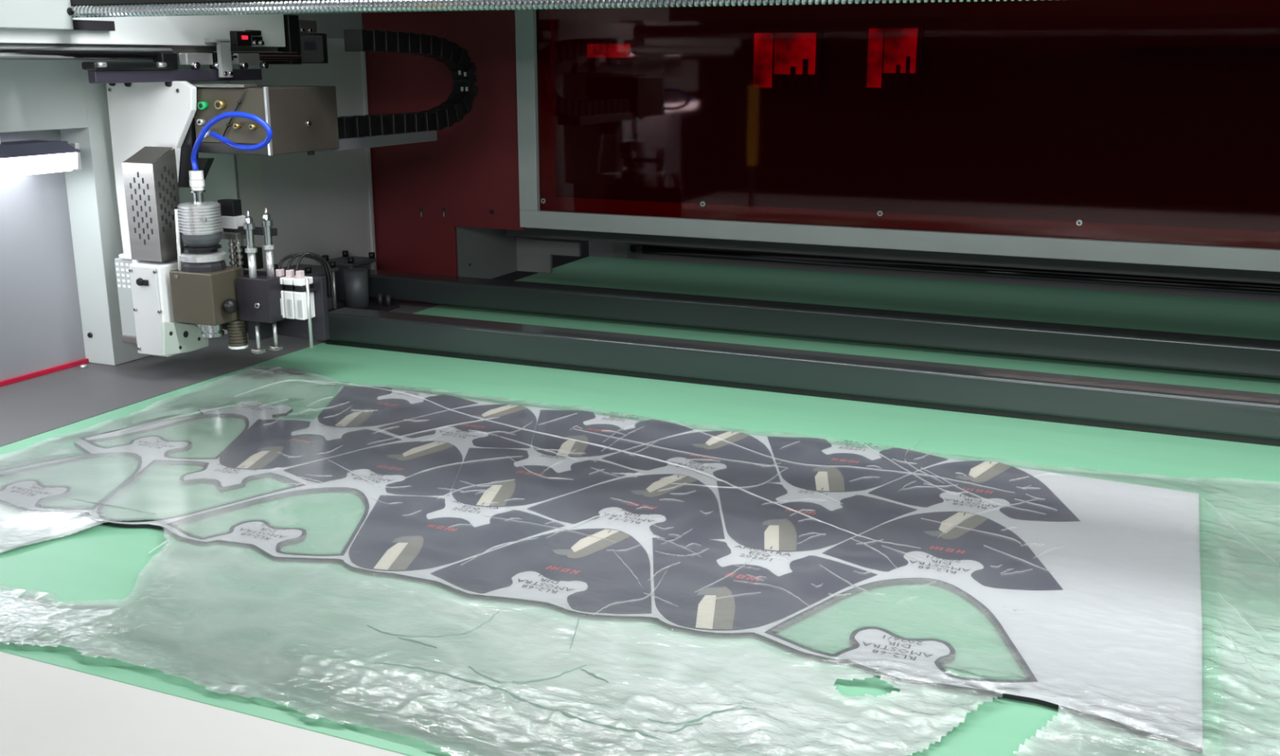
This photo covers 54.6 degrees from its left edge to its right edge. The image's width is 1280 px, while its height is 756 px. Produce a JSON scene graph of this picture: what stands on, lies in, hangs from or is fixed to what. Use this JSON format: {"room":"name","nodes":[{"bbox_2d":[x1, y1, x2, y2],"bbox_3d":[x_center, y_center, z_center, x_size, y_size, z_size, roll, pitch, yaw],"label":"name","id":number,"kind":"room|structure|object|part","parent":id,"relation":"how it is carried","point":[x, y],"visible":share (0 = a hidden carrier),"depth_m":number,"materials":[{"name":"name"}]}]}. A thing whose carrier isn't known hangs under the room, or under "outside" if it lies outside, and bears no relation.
{"room":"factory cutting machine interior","nodes":[
{"label":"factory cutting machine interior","id":0,"kind":"room"},
{"bbox_2d":[0,13,362,381],"bbox_3d":[-1.194,-0.510,2.318,0.024,1.062,2.322,6,16,23],"label":"wall","id":1,"kind":"structure","parent":0,"point":[41,327],"depth_m":2.42,"materials":[{"name":"grey paint"}]},
{"bbox_2d":[0,139,81,177],"bbox_3d":[-1.320,-0.308,1.868,0.126,0.073,1.090,6,16,23],"label":"work lamp","id":2,"kind":"object","parent":1,"relation":"attached to","point":[24,157],"visible":1,"depth_m":2.26,"materials":[{"name":"grey"}]},
{"bbox_2d":[0,152,77,177],"bbox_3d":[-1.316,-0.287,1.866,0.109,0.035,1.080,6,16,23],"label":"diffuser","id":3,"kind":"object","parent":2,"relation":"attached to","point":[11,164],"depth_m":2.24,"materials":[{"name":"white plastic"}]},
{"bbox_2d":[0,358,88,386],"bbox_3d":[-1.387,0.109,1.976,0.008,0.008,1.278,6,16,23],"label":"baseboard","id":4,"kind":"structure","parent":1,"relation":"attached to","point":[65,366],"depth_m":2.44,"materials":[{"name":"red paint"}]},
{"bbox_2d":[87,332,93,337],"bbox_3d":[-1.118,-0.087,2.522,0.012,0.012,0.004,6,16,23],"label":"screw","id":5,"kind":"object","parent":1,"relation":"attached to","point":[90,335],"visible":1,"depth_m":2.52,"materials":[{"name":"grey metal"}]},
{"bbox_2d":[0,60,240,365],"bbox_3d":[-1.276,-0.437,2.010,0.078,1.050,1.676,6,16,23],"label":"trim","id":6,"kind":"structure","parent":1,"relation":"attached to","point":[35,95],"depth_m":2.45,"materials":[{"name":"grey paint"}]},
{"bbox_2d":[0,0,302,61],"bbox_3d":[-1.083,-0.563,1.935,0.118,0.133,1.632,6,16,23],"label":"gantry beam","id":7,"kind":"structure","parent":1,"relation":"attached to","point":[30,29],"depth_m":2.21,"materials":[{"name":"white metal"}]},
{"bbox_3d":[-1.137,-0.468,1.773,0.022,0.022,1.260,6,16,23],"label":"guide rod","id":8,"kind":"part","parent":7,"relation":"part of","materials":[{"name":"silver metal"}]},
{"bbox_3d":[-1.103,-0.508,1.930,0.048,0.027,1.584,6,16,23],"label":"rail","id":9,"kind":"part","parent":7,"relation":"part of","materials":[{"name":"metal"}]},
{"bbox_2d":[81,39,268,83],"bbox_3d":[-0.865,-0.603,2.356,0.041,0.079,0.457,6,16,23],"label":"mounting bracket","id":10,"kind":"object","parent":7,"relation":"attached to","point":[220,63],"visible":0.98,"depth_m":2.36,"materials":[{"name":"grey metal"}]},
{"bbox_3d":[-0.872,-0.575,2.362,0.018,0.022,0.435,6,16,23],"label":"plate","id":11,"kind":"part","parent":10,"relation":"part of","materials":[{"name":"grey metal"}]},
{"bbox_2d":[106,80,329,340],"bbox_3d":[-0.818,-0.325,2.394,0.447,0.486,0.069,6,16,23],"label":"mounting plate","id":12,"kind":"object","parent":10,"relation":"attached to","point":[142,114],"visible":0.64,"depth_m":2.38,"materials":[{"name":"white metal"}]},
{"bbox_3d":[-0.933,-0.387,2.406,0.214,0.368,0.015,6,16,23],"label":"plate","id":13,"kind":"part","parent":12,"relation":"part of","materials":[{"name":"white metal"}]},
{"bbox_2d":[114,252,208,356],"bbox_3d":[-0.952,-0.146,2.414,0.167,0.185,0.121,6,16,23],"label":"housing","id":14,"kind":"object","parent":12,"relation":"attached to","point":[144,286],"visible":0.91,"depth_m":2.37,"materials":[{"name":"white metal"}]},
{"bbox_2d":[114,257,136,336],"bbox_3d":[-0.989,-0.154,2.453,0.068,0.168,0.046,6,16,23],"label":"vent","id":15,"kind":"object","parent":14,"relation":"attached to","point":[122,264],"depth_m":2.44,"materials":[{"name":"white metal"}]},
{"bbox_2d":[136,277,148,285],"bbox_3d":[-0.941,-0.181,2.346,0.027,0.015,0.006,6,16,23],"label":"knob","id":16,"kind":"object","parent":14,"relation":"attached to","point":[140,281],"depth_m":2.34,"materials":[{"name":"black plastic"}]},
{"bbox_3d":[-0.939,-0.128,2.364,0.066,0.170,0.003,6,16,23],"label":"plate","id":17,"kind":"part","parent":14,"relation":"part of","materials":[{"name":"grey metal"}]},
{"bbox_2d":[121,146,184,262],"bbox_3d":[-0.924,-0.330,2.354,0.075,0.209,0.060,6,16,23],"label":"cover","id":18,"kind":"object","parent":14,"relation":"on","point":[150,180],"visible":0.97,"depth_m":2.33,"materials":[{"name":"metal"}]},
{"bbox_3d":[-0.924,-0.419,2.332,0.068,0.026,0.055,6,16,23],"label":"slanted lid","id":19,"kind":"part","parent":18,"relation":"part of","materials":[{"name":"grey metal"}]},
{"bbox_3d":[-0.879,-0.084,2.397,0.007,0.070,0.121,6,16,23],"label":"plate","id":20,"kind":"part","parent":14,"relation":"part of","materials":[{"name":"grey metal"}]},
{"bbox_2d":[168,266,244,338],"bbox_3d":[-0.812,-0.142,2.367,0.128,0.131,0.094,6,16,23],"label":"block","id":21,"kind":"object","parent":14,"relation":"attached to","point":[209,300],"visible":0.95,"depth_m":2.33,"materials":[{"name":"brown metal"}]},
{"bbox_2d":[174,208,182,270],"bbox_3d":[-0.865,-0.259,2.326,0.011,0.115,0.006,6,16,23],"label":"pin","id":22,"kind":"object","parent":21,"relation":"on","point":[176,216],"visible":1,"depth_m":2.32,"materials":[{"name":"white metal"}]},
{"bbox_2d":[177,170,226,272],"bbox_3d":[-0.823,-0.296,2.332,0.092,0.184,0.084,6,16,23],"label":"spindle","id":23,"kind":"object","parent":21,"relation":"on","point":[200,220],"visible":1,"depth_m":2.31,"materials":[{"name":"silver metal"}]},
{"bbox_3d":[-0.827,-0.339,2.322,0.028,0.023,0.028,6,16,23],"label":"inlet stem","id":24,"kind":"part","parent":23,"relation":"part of","materials":[{"name":"silver metal"}]},
{"bbox_2d":[191,111,272,170],"bbox_3d":[-0.747,-0.428,2.252,0.199,0.110,0.050,10,17,33],"label":"air hose","id":25,"kind":"object","parent":23,"relation":"on","point":[228,114],"visible":1,"depth_m":2.24,"materials":[{"name":"blue plastic"}]},
{"bbox_3d":[-0.772,-0.135,2.336,0.028,0.028,0.028,6,16,23],"label":"ball knob","id":26,"kind":"part","parent":21,"relation":"part of","materials":[{"name":"black plastic"}]},
{"bbox_2d":[226,319,248,349],"bbox_3d":[-0.778,-0.086,2.399,0.037,0.056,0.037,6,16,23],"label":"cup","id":27,"kind":"object","parent":21,"relation":"attached to","point":[237,329],"visible":0.94,"depth_m":2.39,"materials":[{"name":"brown metal"}]},
{"bbox_2d":[217,199,277,269],"bbox_3d":[-0.749,-0.274,2.395,0.130,0.135,0.055,6,16,23],"label":"stack","id":28,"kind":"object","parent":12,"relation":"on","point":[233,221],"visible":0.89,"depth_m":2.39,"materials":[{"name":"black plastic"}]},
{"bbox_3d":[-0.749,-0.283,2.383,0.122,0.014,0.012,6,16,23],"label":"arm","id":29,"kind":"part","parent":28,"relation":"part of","materials":[{"name":"grey metal"}]},
{"bbox_2d":[235,271,287,340],"bbox_3d":[-0.718,-0.134,2.378,0.077,0.125,0.073,6,16,23],"label":"block","id":30,"kind":"object","parent":12,"relation":"attached to","point":[259,298],"visible":0.88,"depth_m":2.35,"materials":[{"name":"grey metal"}]},
{"bbox_2d":[243,210,266,354],"bbox_3d":[-0.732,-0.180,2.347,0.024,0.271,0.022,6,16,23],"label":"air cylinder","id":31,"kind":"object","parent":30,"relation":"attached to","point":[248,225],"visible":1,"depth_m":2.33,"materials":[{"name":"metal"}]},
{"bbox_3d":[-0.731,-0.078,2.373,0.007,0.045,0.007,6,16,23],"label":"push rod","id":32,"kind":"part","parent":31,"relation":"part of","materials":[{"name":"silver metal"}]},
{"bbox_3d":[-0.734,-0.098,2.409,0.030,0.041,0.047,6,16,23],"label":"plate","id":33,"kind":"part","parent":30,"relation":"part of","materials":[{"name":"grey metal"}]},
{"bbox_2d":[261,207,283,351],"bbox_3d":[-0.702,-0.187,2.359,0.024,0.272,0.022,6,16,23],"label":"air cylinder","id":34,"kind":"object","parent":30,"relation":"attached to","point":[266,223],"visible":0.97,"depth_m":2.34,"materials":[{"name":"metal"}]},
{"bbox_3d":[-0.701,-0.084,2.385,0.007,0.045,0.007,6,16,23],"label":"push rod","id":35,"kind":"part","parent":34,"relation":"part of","materials":[{"name":"silver metal"}]},
{"bbox_2d":[277,252,333,297],"bbox_3d":[-0.637,-0.195,2.364,0.102,0.093,0.036,-4,15,-15],"label":"tubing","id":36,"kind":"object","parent":34,"relation":"attached to","point":[326,269],"visible":0.98,"depth_m":2.37,"materials":[{"name":"black plastic"}]},
{"bbox_2d":[191,84,339,155],"bbox_3d":[-0.727,-0.501,2.407,0.177,0.137,0.234,6,16,23],"label":"box","id":37,"kind":"object","parent":12,"relation":"attached to","point":[300,118],"visible":0.94,"depth_m":2.34,"materials":[{"name":"grey metal"}]},
{"bbox_3d":[-0.767,-0.490,2.324,0.171,0.099,0.004,6,16,23],"label":"plate","id":38,"kind":"part","parent":37,"relation":"part of","materials":[{"name":"brown metal"}]},
{"bbox_3d":[-0.687,-0.474,2.293,0.005,0.125,0.007,6,16,23],"label":"corner trim","id":39,"kind":"part","parent":37,"relation":"part of","materials":[{"name":"silver metal"}]},
{"bbox_2d":[314,130,436,151],"bbox_3d":[-0.575,-0.512,2.672,0.072,0.023,0.396,6,16,23],"label":"cable tray","id":40,"kind":"object","parent":37,"relation":"attached to","point":[356,143],"visible":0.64,"depth_m":2.65,"materials":[{"name":"grey metal"}]},
{"bbox_2d":[337,30,478,138],"bbox_3d":[-0.518,-0.652,2.741,0.047,0.219,0.556,6,16,23],"label":"chain","id":41,"kind":"object","parent":40,"relation":"on","point":[455,58],"visible":0.97,"depth_m":2.75,"materials":[{"name":"black plastic"}]},
{"bbox_2d":[275,268,285,318],"bbox_3d":[-0.682,-0.163,2.374,0.020,0.092,0.038,6,16,23],"label":"valve","id":42,"kind":"object","parent":12,"relation":"attached to","point":[279,273],"visible":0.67,"depth_m":2.36,"materials":[{"name":"white plastic"}]},
{"bbox_2d":[283,269,296,319],"bbox_3d":[-0.660,-0.161,2.365,0.020,0.092,0.038,6,16,23],"label":"valve","id":43,"kind":"object","parent":12,"relation":"attached to","point":[289,291],"visible":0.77,"depth_m":2.35,"materials":[{"name":"white plastic"}]},
{"bbox_2d":[293,270,315,319],"bbox_3d":[-0.639,-0.158,2.356,0.020,0.092,0.038,6,16,23],"label":"valve","id":44,"kind":"object","parent":12,"relation":"attached to","point":[300,300],"visible":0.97,"depth_m":2.35,"materials":[{"name":"white plastic"}]},
{"bbox_2d":[305,278,316,348],"bbox_3d":[-0.631,-0.125,2.368,0.022,0.134,0.026,6,16,23],"label":"rod","id":45,"kind":"object","parent":12,"relation":"attached to","point":[307,282],"visible":1,"depth_m":2.35,"materials":[{"name":"silver metal"}]},
{"bbox_2d":[229,30,264,46],"bbox_3d":[-0.792,-0.685,2.505,0.019,0.032,0.083,6,16,23],"label":"sensor","id":46,"kind":"object","parent":7,"relation":"attached to","point":[246,37],"visible":1,"depth_m":2.49,"materials":[{"name":"black plastic"}]},
{"bbox_2d":[241,35,248,39],"bbox_3d":[-0.791,-0.681,2.485,0.002,0.007,0.016,6,16,23],"label":"indicator light","id":47,"kind":"object","parent":46,"relation":"attached to","point":[242,37],"depth_m":2.48,"materials":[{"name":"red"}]},
{"bbox_3d":[-0.785,-0.686,2.526,0.015,0.018,0.036,6,16,23],"label":"arm","id":48,"kind":"part","parent":46,"relation":"part of","materials":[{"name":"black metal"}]},
{"bbox_3d":[-0.783,-0.661,2.551,0.018,0.018,0.252,6,16,23],"label":"rail","id":49,"kind":"part","parent":7,"relation":"part of","materials":[{"name":"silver metal"}]},
{"bbox_2d":[262,14,328,64],"bbox_3d":[-0.749,-0.736,2.706,0.078,0.102,0.141,6,16,23],"label":"motor","id":50,"kind":"object","parent":7,"relation":"attached to","point":[312,46],"visible":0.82,"depth_m":2.68,"materials":[{"name":"black plastic"}]},
{"bbox_3d":[-0.770,-0.724,2.659,0.078,0.102,0.035,6,16,23],"label":"mount plate","id":51,"kind":"part","parent":50,"relation":"part of","materials":[{"name":"black plastic"}]},
{"bbox_3d":[-0.748,-0.722,2.719,0.072,0.059,0.088,6,16,23],"label":"motor","id":52,"kind":"part","parent":50,"relation":"part of","materials":[{"name":"grey metal"}]},
{"bbox_2d":[70,0,1059,17],"bbox_3d":[0.211,-0.504,1.603,2.628,0.045,0.029,6,16,23],"label":"conduit","id":53,"kind":"object","parent":7,"relation":"attached to","point":[80,8],"visible":1,"depth_m":1.85,"materials":[{"name":"silver metal"}]},
{"bbox_3d":[0.212,-0.515,1.602,2.628,0.024,0.025,6,16,23],"label":"carrier rail","id":54,"kind":"part","parent":53,"relation":"part of","materials":[{"name":"silver metal"}]},
{"bbox_2d":[227,64,266,271],"bbox_3d":[-0.924,-0.469,2.932,0.007,0.654,0.080,6,16,23],"label":"mounting plate","id":55,"kind":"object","parent":1,"relation":"attached to","point":[247,166],"depth_m":2.94,"materials":[{"name":"grey metal"}]},
{"bbox_2d":[253,38,376,270],"bbox_3d":[-0.818,-0.528,3.165,0.010,0.654,0.444,6,16,23],"label":"panel","id":56,"kind":"object","parent":1,"relation":"attached to","point":[321,203],"depth_m":3.19,"materials":[{"name":"grey paint"}]},
{"bbox_2d":[361,9,525,276],"bbox_3d":[-0.517,-0.717,3.238,0.469,0.960,0.017,6,16,23],"label":"panel","id":57,"kind":"object","parent":1,"relation":"attached to","point":[468,176],"visible":0.84,"depth_m":3.26,"materials":[{"name":"red paint"}]},
{"bbox_2d":[0,297,441,446],"bbox_3d":[-1.042,0.030,2.365,0.327,0.029,2.280,6,16,23],"label":"bed","id":58,"kind":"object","parent":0,"point":[38,405],"depth_m":2.39,"materials":[{"name":"grey metal"}]},
{"bbox_2d":[80,364,87,368],"bbox_3d":[-1.123,-0.024,2.503,0.014,0.005,0.014,6,16,23],"label":"bolt","id":59,"kind":"object","parent":58,"relation":"on","point":[83,366],"visible":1,"depth_m":2.50,"materials":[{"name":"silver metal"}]},
{"bbox_2d":[0,651,408,755],"bbox_3d":[-0.109,0.452,0.711,3.300,0.032,0.671,6,16,23],"label":"panel","id":60,"kind":"object","parent":58,"relation":"on","point":[46,709],"visible":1,"depth_m":1.15,"materials":[{"name":"white metal"}]},
{"bbox_2d":[321,250,376,301],"bbox_3d":[-0.751,-0.263,3.213,0.098,0.116,0.108,6,16,23],"label":"clamp","id":61,"kind":"object","parent":58,"relation":"on","point":[346,261],"visible":0.51,"depth_m":3.18,"materials":[{"name":"grey metal"}]},
{"bbox_3d":[-0.751,-0.301,3.203,0.096,0.010,0.108,6,16,23],"label":"plate","id":62,"kind":"part","parent":61,"relation":"part of","materials":[{"name":"grey metal"}]},
{"bbox_2d":[367,269,1279,377],"bbox_3d":[0.785,-0.084,2.574,3.298,0.060,0.078,6,16,23],"label":"cross beam","id":63,"kind":"structure","parent":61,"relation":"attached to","point":[1135,347],"depth_m":2.67,"materials":[{"name":"metal"}]},
{"bbox_2d":[328,268,399,311],"bbox_3d":[-0.717,-0.198,2.998,0.126,0.096,0.288,6,16,23],"label":"support pillar","id":64,"kind":"structure","parent":58,"relation":"on","point":[356,288],"depth_m":3.07,"materials":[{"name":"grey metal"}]},
{"bbox_2d":[274,261,338,309],"bbox_3d":[-0.817,-0.219,3.027,0.120,0.124,0.114,6,16,23],"label":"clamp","id":65,"kind":"object","parent":64,"relation":"on","point":[308,269],"visible":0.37,"depth_m":3.03,"materials":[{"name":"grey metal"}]},
{"bbox_3d":[-0.817,-0.261,3.016,0.120,0.010,0.114,6,16,23],"label":"plate","id":66,"kind":"part","parent":65,"relation":"part of","materials":[{"name":"grey metal"}]},
{"bbox_3d":[-0.717,-0.155,3.009,0.126,0.007,0.288,6,16,23],"label":"foot plate","id":67,"kind":"part","parent":64,"relation":"part of","materials":[{"name":"grey metal"}]},
{"bbox_2d":[0,240,1279,755],"bbox_3d":[0.694,0.042,2.206,3.060,0.264,2.807,6,16,23],"label":"conveyor belt","id":68,"kind":"object","parent":58,"relation":"on","point":[296,634],"depth_m":1.59,"materials":[{"name":"green plastic"}]},
{"bbox_2d":[456,226,581,279],"bbox_3d":[-0.329,-0.365,3.461,0.216,0.188,0.367,6,16,23],"label":"plate","id":69,"kind":"object","parent":68,"relation":"on","point":[482,253],"visible":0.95,"depth_m":3.55,"materials":[{"name":"grey metal"}]},
{"bbox_2d":[506,227,1279,283],"bbox_3d":[1.061,-0.301,2.992,3.060,0.060,0.180,6,16,23],"label":"member","id":70,"kind":"object","parent":69,"relation":"attached to","point":[1268,277],"visible":0.22,"depth_m":3.06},
{"bbox_2d":[0,386,1202,752],"bbox_3d":[-0.128,0.156,1.796,1.749,0.006,0.802,6,16,23],"label":"printed sheet","id":71,"kind":"object","parent":68,"relation":"on","point":[1125,621],"visible":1,"depth_m":1.50,"materials":[{"name":"white"}]},
{"bbox_2d":[219,418,401,469],"bbox_3d":[-0.557,0.107,1.975,0.292,0.001,0.248,6,16,23],"label":"fabric cutout piece","id":72,"kind":"object","parent":71,"relation":"on","point":[260,446],"visible":1,"depth_m":1.98,"materials":[{"name":"fabric"}]},
{"bbox_2d":[284,440,462,495],"bbox_3d":[-0.364,0.130,1.886,0.285,0.001,0.243,6,16,23],"label":"fabric cutout piece","id":73,"kind":"object","parent":71,"relation":"on","point":[406,459],"visible":1,"depth_m":1.88,"materials":[{"name":"fabric"}]},
{"bbox_2d":[317,386,477,426],"bbox_3d":[-0.462,0.053,2.189,0.292,0.001,0.248,6,16,23],"label":"fabric cutout piece","id":74,"kind":"object","parent":71,"relation":"on","point":[366,410],"visible":1,"depth_m":2.19,"materials":[{"name":"fabric"}]},
{"bbox_2d":[348,494,564,570],"bbox_3d":[-0.272,0.202,1.604,0.292,0.001,0.248,6,16,23],"label":"fabric cutout piece","id":75,"kind":"object","parent":71,"relation":"on","point":[388,540],"visible":1,"depth_m":1.60,"materials":[{"name":"fabric"}]},
{"bbox_2d":[377,404,536,448],"bbox_3d":[-0.269,0.075,2.100,0.285,0.001,0.243,6,16,23],"label":"fabric cutout piece","id":76,"kind":"object","parent":71,"relation":"on","point":[517,415],"visible":1,"depth_m":2.09,"materials":[{"name":"fabric"}]},
{"bbox_2d":[430,528,651,613],"bbox_3d":[-0.081,0.226,1.513,0.285,0.001,0.243,6,16,23],"label":"fabric cutout piece","id":77,"kind":"object","parent":71,"relation":"on","point":[564,555],"visible":1,"depth_m":1.50,"materials":[{"name":"fabric"}]},
{"bbox_2d":[451,447,637,506],"bbox_3d":[-0.176,0.147,1.818,0.292,0.001,0.248,6,16,23],"label":"fabric cutout piece","id":78,"kind":"object","parent":71,"relation":"on","point":[527,487],"visible":1,"depth_m":1.82,"materials":[{"name":"fabric"}]},
{"bbox_2d":[532,409,695,457],"bbox_3d":[-0.080,0.093,2.032,0.292,0.001,0.248,6,16,23],"label":"fabric cutout piece","id":79,"kind":"object","parent":71,"relation":"on","point":[653,429],"visible":1,"depth_m":2.03,"materials":[{"name":"fabric"}]},
{"bbox_2d":[527,473,724,539],"bbox_3d":[0.014,0.171,1.727,0.285,0.001,0.243,6,16,23],"label":"fabric cutout piece","id":80,"kind":"object","parent":71,"relation":"on","point":[574,508],"visible":1,"depth_m":1.71,"materials":[{"name":"fabric"}]},
{"bbox_2d":[601,431,780,482],"bbox_3d":[0.110,0.116,1.941,0.285,0.001,0.243,6,16,23],"label":"fabric cutout piece","id":81,"kind":"object","parent":71,"relation":"on","point":[698,442],"visible":1,"depth_m":1.93,"materials":[{"name":"fabric"}]},
{"bbox_2d":[652,537,877,630],"bbox_3d":[0.110,0.242,1.449,0.292,0.001,0.248,6,16,23],"label":"fabric cutout piece","id":82,"kind":"object","parent":71,"relation":"on","point":[678,585],"visible":1,"depth_m":1.45,"materials":[{"name":"fabric"}]},
{"bbox_2d":[716,480,917,551],"bbox_3d":[0.206,0.187,1.663,0.292,0.001,0.248,6,16,23],"label":"fabric cutout piece","id":83,"kind":"object","parent":71,"relation":"on","point":[770,526],"visible":1,"depth_m":1.67,"materials":[{"name":"fabric"}]},
{"bbox_2d":[767,436,948,492],"bbox_3d":[0.302,0.133,1.877,0.292,0.001,0.248,6,16,23],"label":"fabric cutout piece","id":84,"kind":"object","parent":71,"relation":"on","point":[808,450],"visible":1,"depth_m":1.88,"materials":[{"name":"fabric"}]},
{"bbox_2d":[822,511,1062,590],"bbox_3d":[0.396,0.210,1.574,0.285,0.001,0.243,6,16,23],"label":"fabric cutout piece","id":85,"kind":"object","parent":71,"relation":"on","point":[957,543],"visible":1,"depth_m":1.56,"materials":[{"name":"fabric"}]},
{"bbox_2d":[868,460,1079,521],"bbox_3d":[0.492,0.155,1.788,0.285,0.001,0.243,6,16,23],"label":"fabric cutout piece","id":86,"kind":"object","parent":71,"relation":"on","point":[994,474],"visible":1,"depth_m":1.78,"materials":[{"name":"fabric"}]},
{"bbox_2d":[0,367,1279,755],"bbox_3d":[0.092,0.207,1.577,2.334,0.013,1.130,6,16,23],"label":"plastic film","id":87,"kind":"object","parent":68,"relation":"on","point":[684,696],"visible":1,"depth_m":1.22,"materials":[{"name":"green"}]},
{"bbox_2d":[325,307,1279,445],"bbox_3d":[0.724,0.034,2.140,3.052,0.070,0.075,6,16,23],"label":"cross beam","id":88,"kind":"structure","parent":68,"relation":"on","point":[1228,415],"depth_m":2.26,"materials":[{"name":"metal"}]},
{"bbox_3d":[1.230,-0.265,3.405,3.060,0.264,0.108,6,16,23],"label":"roller bracket","id":89,"kind":"part","parent":68,"relation":"part of","materials":[{"name":"grey metal"}]},
{"bbox_2d":[630,244,1279,295],"bbox_3d":[1.300,-0.265,3.353,2.892,0.029,0.029,6,16,23],"label":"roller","id":90,"kind":"object","parent":68,"relation":"attached to","point":[925,267],"visible":1,"depth_m":3.49,"materials":[{"name":"black metal"}]},
{"bbox_2d":[491,235,588,280],"bbox_3d":[1.760,-1.386,5.777,7.500,2.820,0.060,6,16,23],"label":"wall","id":91,"kind":"structure","parent":0,"point":[557,260],"depth_m":6.92,"materials":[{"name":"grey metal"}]},
{"bbox_3d":[1.970,-0.146,0.994,0.060,1.050,2.322,6,16,23],"label":"wall","id":92,"kind":"structure","parent":0,"visible":0},
{"bbox_2d":[515,0,1279,271],"bbox_3d":[1.047,-0.632,2.562,2.939,0.790,0.048,6,16,23],"label":"window","id":93,"kind":"structure","parent":92,"relation":"in","point":[1131,131],"depth_m":2.76,"materials":[{"name":"red glass"}]}
]}

